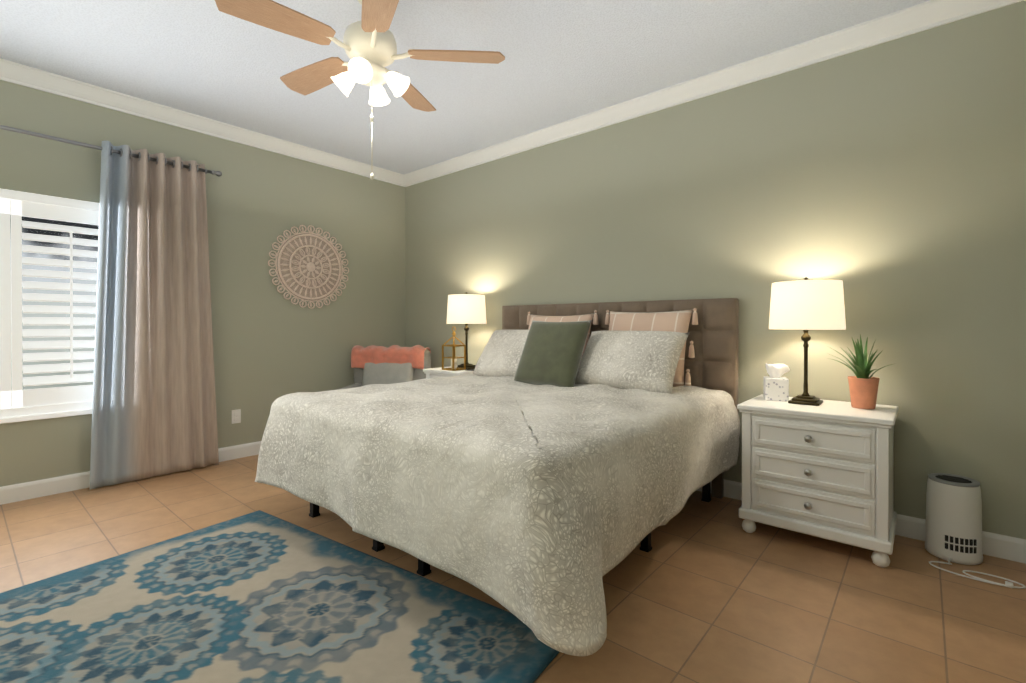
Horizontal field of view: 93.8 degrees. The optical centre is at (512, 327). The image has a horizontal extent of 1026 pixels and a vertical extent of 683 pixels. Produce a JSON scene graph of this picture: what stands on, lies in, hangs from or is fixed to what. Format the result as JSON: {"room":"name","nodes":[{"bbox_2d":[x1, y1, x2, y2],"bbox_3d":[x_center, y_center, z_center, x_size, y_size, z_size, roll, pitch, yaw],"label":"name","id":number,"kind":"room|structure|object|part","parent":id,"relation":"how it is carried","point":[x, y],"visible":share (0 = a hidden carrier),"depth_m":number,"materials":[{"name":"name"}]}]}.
{"room":"bedroom","nodes":[
{"label":"bedroom","id":0,"kind":"room"},
{"bbox_2d":[0,80,405,486],"bbox_3d":[-2.519,-0.274,3.857,0.120,2.740,3.950,0,0,40],"label":"wall","id":1,"kind":"structure","parent":0,"point":[271,344],"depth_m":4.07,"materials":[{"name":"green paint"}]},
{"bbox_2d":[10,217,97,388],"bbox_3d":[-3.218,-0.147,3.074,0.005,1.425,1.220,0,0,40],"label":"window","id":2,"kind":"structure","parent":1,"relation":"in","point":[79,270],"depth_m":3.24,"materials":[{"name":"white"}]},
{"bbox_2d":[0,188,98,423],"bbox_3d":[-3.164,-0.132,3.028,0.096,1.455,1.280,0,0,40],"label":"window shutters","id":3,"kind":"object","parent":2,"relation":"attached to","point":[18,403],"visible":0.58,"depth_m":3.13,"materials":[{"name":"white wood"}]},
{"bbox_2d":[0,125,221,489],"bbox_3d":[-2.960,-0.086,3.128,0.156,2.357,1.907,0,0,40],"label":"curtain","id":4,"kind":"object","parent":1,"relation":"hanging from","point":[154,413],"visible":1,"depth_m":3.49,"materials":[{"name":"beige fabric"}]},
{"bbox_3d":[-2.971,-1.215,3.131,0.128,0.070,1.907,0,0,40],"label":"rod","id":5,"kind":"part","parent":4,"relation":"part of","materials":[{"name":"grey metal"}]},
{"bbox_3d":[-2.598,-0.088,3.514,0.107,2.357,0.777,0,0,40],"label":"panel","id":6,"kind":"part","parent":4,"relation":"part of","materials":[{"name":"beige fabric"}]},
{"bbox_2d":[0,441,260,504],"bbox_3d":[-2.464,1.042,3.824,0.016,0.108,3.900,0,0,40],"label":"baseboard","id":7,"kind":"structure","parent":1,"relation":"attached to","point":[61,484],"depth_m":3.18,"materials":[{"name":"white wood"}]},
{"bbox_2d":[0,58,403,186],"bbox_3d":[-2.449,-1.592,3.777,0.082,0.104,3.750,0,0,40],"label":"crown molding","id":8,"kind":"structure","parent":1,"relation":"attached to","point":[12,72],"depth_m":3.63,"materials":[{"name":"white wood"}]},
{"bbox_2d":[232,409,240,423],"bbox_3d":[-2.309,0.745,4.008,0.009,0.114,0.070,0,0,40],"label":"electrical outlet plate","id":9,"kind":"object","parent":1,"relation":"attached to","point":[236,416],"visible":1,"depth_m":4.01,"materials":[{"name":"white paint"}]},
{"bbox_2d":[268,225,348,308],"bbox_3d":[-1.887,-0.562,4.490,0.016,0.782,0.783,0,0,40],"label":"wall art","id":10,"kind":"object","parent":1,"relation":"attached to","point":[309,267],"visible":1,"depth_m":4.47,"materials":[{"name":"brown wood"}]},
{"bbox_2d":[0,0,929,173],"bbox_3d":[-0.667,-1.685,2.268,4.990,0.100,4.190,0,0,40],"label":"ceiling","id":11,"kind":"structure","parent":0,"point":[564,60],"depth_m":2.90,"materials":[{"name":"white paint"}]},
{"bbox_2d":[215,0,504,179],"bbox_3d":[-0.734,-1.183,2.339,1.240,0.904,1.242,0,0,40],"label":"ceiling fan","id":12,"kind":"object","parent":11,"relation":"hanging from","point":[368,44],"visible":1,"depth_m":2.27,"materials":[{"name":"beige wood"}]},
{"bbox_3d":[-0.694,-1.414,2.339,0.250,0.442,0.250,0,0,40],"label":"motor","id":13,"kind":"part","parent":12,"relation":"part of","materials":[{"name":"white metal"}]},
{"bbox_3d":[-0.694,-1.184,2.340,0.326,0.114,0.326,0,0,40],"label":"glass","id":14,"kind":"part","parent":12,"relation":"part of","materials":[{"name":"white glass"}]},
{"bbox_2d":[0,454,1025,682],"bbox_3d":[-0.667,1.155,2.284,4.990,0.100,4.190,0,0,40],"label":"floor","id":15,"kind":"structure","parent":0,"point":[712,591],"depth_m":2.04,"materials":[{"name":"tile"}]},
{"bbox_2d":[0,510,558,682],"bbox_3d":[-1.104,1.102,1.629,2.080,0.012,1.600,0,0,34],"label":"rug","id":16,"kind":"object","parent":15,"relation":"on","point":[259,596],"visible":1,"depth_m":1.79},
{"bbox_2d":[336,345,430,389],"bbox_3d":[-1.204,0.633,4.523,0.740,0.918,0.756,0,0,4],"label":"armchair","id":17,"kind":"object","parent":15,"relation":"on","point":[374,364],"visible":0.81,"depth_m":4.60,"materials":[{"name":"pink fabric"}]},
{"bbox_2d":[362,363,413,385],"bbox_3d":[-1.198,0.472,4.604,0.462,0.291,0.366,0,0,40],"label":"pillow","id":18,"kind":"object","parent":17,"relation":"on","point":[372,373],"depth_m":4.56,"materials":[{"name":"grey fabric"}]},
{"bbox_2d":[351,345,430,369],"bbox_3d":[-1.193,0.289,4.737,0.741,0.232,0.661,0,0,40],"label":"throw","id":19,"kind":"object","parent":17,"relation":"on","point":[372,357],"depth_m":4.61,"materials":[{"name":"pink fabric"}]},
{"bbox_2d":[423,366,473,378],"bbox_3d":[-0.460,0.733,4.322,0.485,0.722,0.527,0,0,40],"label":"nightstand","id":20,"kind":"object","parent":15,"relation":"on","point":[439,372],"visible":0.08,"depth_m":4.14,"materials":[{"name":"white paint"}]},
{"bbox_2d":[442,326,465,370],"bbox_3d":[-0.517,0.182,4.202,0.148,0.378,0.148,0,0,40],"label":"lantern","id":21,"kind":"object","parent":20,"relation":"on","point":[454,367],"visible":1,"depth_m":4.19,"materials":[{"name":"gold metal"}]},
{"bbox_2d":[451,359,456,367],"bbox_3d":[-0.517,0.315,4.203,0.052,0.087,0.052,0,0,40],"label":"candle","id":22,"kind":"object","parent":21,"relation":"on","point":[455,360],"depth_m":4.18,"materials":[{"name":"beige wax"}]},
{"bbox_2d":[446,292,485,368],"bbox_3d":[-0.420,0.026,4.341,0.360,0.689,0.360,0,0,40],"label":"lamp","id":23,"kind":"object","parent":20,"relation":"on","point":[466,308],"visible":0.96,"depth_m":4.20,"materials":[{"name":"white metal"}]},
{"bbox_3d":[-0.420,-0.160,4.340,0.360,0.256,0.360,0,0,40],"label":"lamp shade","id":24,"kind":"part","parent":23,"relation":"part of","materials":[{"name":"beige fabric"}]},
{"bbox_2d":[255,298,739,655],"bbox_3d":[0.027,0.459,2.859,2.271,1.285,2.144,0,0,40],"label":"bed","id":25,"kind":"object","parent":15,"relation":"on","point":[541,471],"visible":1,"depth_m":2.08,"materials":[{"name":"white fabric"}]},
{"bbox_3d":[0.029,0.921,2.924,1.860,0.360,1.810,0,0,40],"label":"frame","id":26,"kind":"part","parent":25,"relation":"part of","materials":[{"name":"black metal"}]},
{"bbox_2d":[514,320,591,386],"bbox_3d":[0.260,0.174,3.256,0.500,0.446,0.272,0,0,40],"label":"pillow","id":27,"kind":"object","parent":25,"relation":"on","point":[551,355],"depth_m":3.17,"materials":[{"name":"fabric"}]},
{"bbox_2d":[528,314,593,357],"bbox_3d":[0.329,0.147,3.729,0.600,0.500,0.228,0,0,40],"label":"pillow","id":28,"kind":"object","parent":25,"relation":"on","point":[536,317],"depth_m":3.70,"materials":[{"name":"fabric"}]},
{"bbox_3d":[0.662,0.455,3.664,1.965,1.285,0.095,0,0,40],"label":"headboard","id":29,"kind":"part","parent":25,"relation":"part of","materials":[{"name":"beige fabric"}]},
{"bbox_2d":[609,309,692,386],"bbox_3d":[0.888,0.134,3.252,0.600,0.500,0.228,0,0,40],"label":"pillow","id":30,"kind":"object","parent":25,"relation":"on","point":[678,320],"depth_m":3.17,"materials":[{"name":"beige fabric"}]},
{"bbox_2d":[737,394,898,567],"bbox_3d":[1.616,0.759,2.557,0.665,0.688,0.517,0,0,40],"label":"nightstand","id":31,"kind":"object","parent":15,"relation":"on","point":[825,469],"visible":1,"depth_m":2.36,"materials":[{"name":"white paint"}]},
{"bbox_2d":[763,363,789,401],"bbox_3d":[1.506,0.310,2.741,0.128,0.207,0.116,0,0,22],"label":"tissue box","id":32,"kind":"object","parent":31,"relation":"on","point":[775,386],"visible":0.98,"depth_m":2.70,"materials":[{"name":"white cardboard"}]},
{"bbox_2d":[769,277,845,405],"bbox_3d":[1.597,0.069,2.620,0.360,0.689,0.360,0,0,40],"label":"lamp","id":33,"kind":"object","parent":31,"relation":"on","point":[805,305],"visible":1,"depth_m":2.49,"materials":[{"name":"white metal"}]},
{"bbox_3d":[1.597,-0.116,2.619,0.360,0.256,0.360,0,0,40],"label":"lamp shade","id":34,"kind":"part","parent":33,"relation":"part of","materials":[{"name":"beige fabric"}]},
{"bbox_2d":[828,334,896,408],"bbox_3d":[1.798,0.226,2.482,0.291,0.377,0.300,0,0,40],"label":"plant","id":35,"kind":"object","parent":31,"relation":"on","point":[863,387],"visible":1,"depth_m":2.44,"materials":[{"name":"green plant"}]},
{"bbox_3d":[1.802,0.337,2.472,0.133,0.156,0.133,0,0,40],"label":"pot","id":36,"kind":"part","parent":35,"relation":"part of","materials":[{"name":"ceramic"}]},
{"bbox_2d":[925,473,1025,588],"bbox_3d":[2.130,0.919,2.234,0.327,0.372,0.352,0,0,40],"label":"air purifier","id":37,"kind":"object","parent":15,"relation":"on","point":[953,533],"visible":1,"depth_m":2.25,"materials":[{"name":"white plastic"}]},
{"bbox_3d":[2.069,1.093,2.153,0.312,0.022,0.149,0,0,40],"label":"cord","id":38,"kind":"part","parent":37,"relation":"part of","materials":[{"name":"white plastic"}]},
{"bbox_2d":[405,0,1025,538],"bbox_3d":[0.654,-0.274,3.824,4.990,2.740,0.120,0,0,40],"label":"wall","id":39,"kind":"structure","parent":0,"point":[885,182],"depth_m":2.75,"materials":[{"name":"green paint"}]},
{"bbox_2d":[404,0,1023,186],"bbox_3d":[0.589,-1.591,3.740,4.750,0.104,0.082,0,0,40],"label":"crown molding","id":40,"kind":"structure","parent":39,"relation":"attached to","point":[927,15],"depth_m":3.00,"materials":[{"name":"white wood"}]},
{"bbox_2d":[697,479,1019,561],"bbox_3d":[0.610,1.043,3.779,4.750,0.108,0.016,0,0,40],"label":"baseboard","id":41,"kind":"structure","parent":39,"relation":"attached to","point":[1004,547],"depth_m":2.48,"materials":[{"name":"white wood"}]},
{"bbox_2d":[1020,538,1025,563],"bbox_3d":[1.136,1.059,0.750,0.016,0.108,3.900,0,0,40],"label":"baseboard","id":42,"kind":"structure","parent":39,"relation":"attached to","point":[1022,541],"depth_m":2.25,"materials":[{"name":"white wood"}]},
{"label":"outside","id":43,"kind":"structure","parent":0,"visible":0},
{"bbox_2d":[10,215,98,389],"bbox_3d":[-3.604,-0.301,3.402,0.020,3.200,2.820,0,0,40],"label":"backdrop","id":44,"kind":"structure","parent":43,"point":[50,268],"depth_m":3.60,"materials":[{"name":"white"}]}
]}

